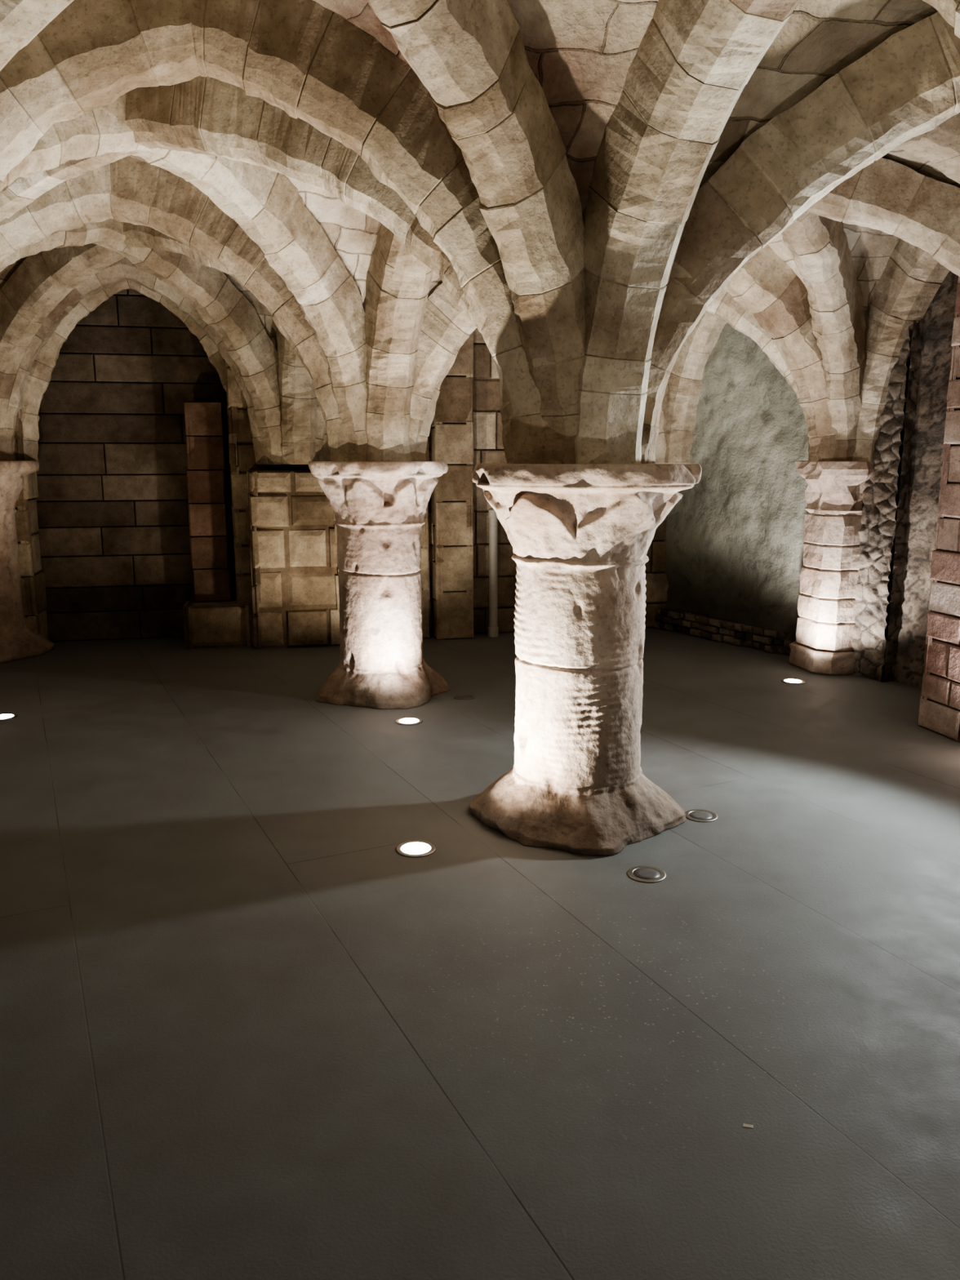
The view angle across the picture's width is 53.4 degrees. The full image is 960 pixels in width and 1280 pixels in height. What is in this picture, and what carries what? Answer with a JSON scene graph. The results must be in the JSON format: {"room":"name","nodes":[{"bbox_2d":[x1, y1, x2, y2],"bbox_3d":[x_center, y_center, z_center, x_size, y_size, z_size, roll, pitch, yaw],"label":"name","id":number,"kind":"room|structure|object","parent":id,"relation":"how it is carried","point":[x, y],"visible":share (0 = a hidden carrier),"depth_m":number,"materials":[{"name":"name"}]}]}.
{"room":"vaulted stone crypt","nodes":[
{"label":"vaulted stone crypt","id":0,"kind":"room"},
{"bbox_2d":[0,460,54,663],"bbox_3d":[-3.796,-0.616,7.269,0.851,1.475,0.848,3,11,14],"label":"wall column","id":1,"kind":"structure","parent":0,"point":[17,642],"depth_m":7.20,"materials":[{"name":"stone"}]},
{"bbox_2d":[13,328,668,648],"bbox_3d":[-2.568,-1.560,7.482,8.674,3.250,0.682,-2,11,-9],"label":"wall","id":2,"kind":"structure","parent":0,"point":[285,532],"depth_m":7.65,"materials":[{"name":"beige stone"}]},
{"bbox_2d":[20,280,226,471],"bbox_3d":[-2.693,-2.166,7.451,2.114,1.664,0.227,-2,11,-12],"label":"arch","id":3,"kind":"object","parent":2,"relation":"attached to","point":[39,376],"depth_m":7.30,"materials":[{"name":"stone"}]},
{"bbox_2d":[34,288,236,641],"bbox_3d":[-2.773,-1.581,7.591,1.620,3.250,0.450,-2,11,-12],"label":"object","id":4,"kind":"structure","parent":2,"relation":"in","point":[113,505],"depth_m":7.76,"materials":[{"name":"brown stone"}]},
{"bbox_2d":[183,401,231,600],"bbox_3d":[-2.212,-1.113,7.752,0.305,1.590,0.154,-2,11,-12],"label":"pilaster","id":5,"kind":"object","parent":2,"relation":"attached to","point":[204,434],"visible":1,"depth_m":7.68,"materials":[{"name":"brown stone"}]},
{"bbox_2d":[0,626,959,1279],"bbox_3d":[-0.700,0.824,3.671,13.000,0.001,11.100,0,11,0],"label":"floor","id":6,"kind":"structure","parent":0,"point":[246,1033],"depth_m":2.78,"materials":[{"name":"grey concrete"}]},
{"bbox_2d":[0,713,17,720],"bbox_3d":[-2.800,0.450,5.605,0.156,0.008,0.156,0,11,0],"label":"uplight","id":7,"kind":"object","parent":6,"relation":"on","point":[3,717],"visible":1,"depth_m":5.60,"materials":[{"name":"glass"}]},
{"bbox_2d":[307,461,448,709],"bbox_3d":[-0.628,-0.381,6.042,0.794,1.475,0.781,6,13,30],"label":"stone column","id":8,"kind":"structure","parent":6,"relation":"on","point":[380,508],"depth_m":5.82,"materials":[{"name":"stone"}]},
{"bbox_2d":[395,717,422,724],"bbox_3d":[-0.410,0.467,5.516,0.156,0.008,0.156,0,11,0],"label":"uplight","id":9,"kind":"object","parent":6,"relation":"on","point":[403,721],"visible":1,"depth_m":5.50,"materials":[{"name":"glass"}]},
{"bbox_2d":[395,840,435,857],"bbox_3d":[-0.250,0.811,3.719,0.156,0.008,0.156,0,11,0],"label":"uplight","id":10,"kind":"object","parent":6,"relation":"on","point":[411,848],"visible":1,"depth_m":3.71,"materials":[{"name":"glass"}]},
{"bbox_2d":[453,693,475,699],"bbox_3d":[-0.100,0.361,6.076,0.140,0.005,0.140,0,11,0],"label":"uplight","id":11,"kind":"object","parent":6,"relation":"on","point":[460,696],"visible":1,"depth_m":6.07,"materials":[{"name":"metal"}]},
{"bbox_2d":[488,508,498,637],"bbox_3d":[0.113,-0.563,8.045,0.090,1.080,0.090,0,11,0],"label":"drain pipe","id":12,"kind":"object","parent":6,"relation":"on","point":[493,629],"visible":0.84,"depth_m":8.02,"materials":[{"name":"grey plastic"}]},
{"bbox_2d":[468,462,702,856],"bbox_3d":[0.411,0.020,3.950,0.918,1.475,0.905,0,11,0],"label":"stone column","id":13,"kind":"structure","parent":6,"relation":"on","point":[580,536],"depth_m":3.72,"materials":[{"name":"stone"}]},
{"bbox_2d":[627,865,666,883],"bbox_3d":[0.610,0.856,3.493,0.140,0.005,0.140,0,11,0],"label":"uplight","id":14,"kind":"object","parent":6,"relation":"on","point":[650,874],"visible":1,"depth_m":3.48,"materials":[{"name":"metal"}]},
{"bbox_2d":[684,808,717,822],"bbox_3d":[0.940,0.747,4.063,0.140,0.005,0.140,0,11,0],"label":"uplight","id":15,"kind":"object","parent":6,"relation":"on","point":[696,815],"visible":0.99,"depth_m":4.05,"materials":[{"name":"metal"}]},
{"bbox_2d":[652,608,792,655],"bbox_3d":[2.112,-0.045,7.734,0.128,0.180,1.989,-7,13,-32],"label":"wall","id":16,"kind":"structure","parent":6,"relation":"on","point":[715,629],"depth_m":7.88,"materials":[{"name":"brick"}]},
{"bbox_2d":[742,1123,753,1128],"bbox_3d":[0.612,1.108,2.178,0.023,0.002,0.007,2,11,13],"label":"paper scrap","id":17,"kind":"object","parent":6,"relation":"on","point":[744,1124],"visible":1,"depth_m":2.18,"materials":[{"name":"beige paper"}]},
{"bbox_2d":[781,678,804,684],"bbox_3d":[2.130,0.279,6.498,0.156,0.008,0.156,0,11,0],"label":"uplight","id":18,"kind":"object","parent":6,"relation":"on","point":[790,681],"visible":1,"depth_m":6.48,"materials":[{"name":"glass"}]},
{"bbox_2d":[789,460,874,675],"bbox_3d":[2.576,-0.529,6.811,0.632,1.473,0.648,-2,11,-9],"label":"column","id":19,"kind":"object","parent":6,"relation":"on","point":[829,574],"visible":0.68,"depth_m":6.64,"materials":[{"name":"stone"}]},
{"bbox_2d":[0,0,959,347],"bbox_3d":[-0.758,-1.400,3.154,10.444,1.688,9.072,-2,11,-12],"label":"ceiling","id":20,"kind":"structure","parent":0,"point":[580,53],"depth_m":3.15,"materials":[{"name":"beige stone"}]},
{"bbox_2d":[0,0,959,466],"bbox_3d":[-0.760,-1.412,3.154,10.715,1.714,9.405,-2,11,-12],"label":"ribs","id":21,"kind":"object","parent":20,"relation":"attached to","point":[600,326],"visible":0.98,"depth_m":3.52,"materials":[{"name":"stone"}]},
{"bbox_2d":[660,323,910,675],"bbox_3d":[3.600,-0.950,4.295,0.373,3.250,9.052,-5,12,-23],"label":"wall","id":22,"kind":"structure","parent":0,"point":[734,540],"depth_m":7.61,"materials":[{"name":"paint"}]},
{"bbox_2d":[850,271,958,689],"bbox_3d":[2.913,-1.135,5.930,0.136,3.000,1.544,-5,12,-26],"label":"stone wall","id":23,"kind":"structure","parent":22,"relation":"attached to","point":[913,531],"depth_m":6.26,"materials":[{"name":"stone"}]},
{"bbox_2d":[918,275,959,741],"bbox_3d":[2.989,-0.976,4.833,0.866,3.100,0.871,-2,11,-13],"label":"wall","id":24,"kind":"structure","parent":0,"point":[940,700],"depth_m":5.14,"materials":[{"name":"brown stone"}]}
]}

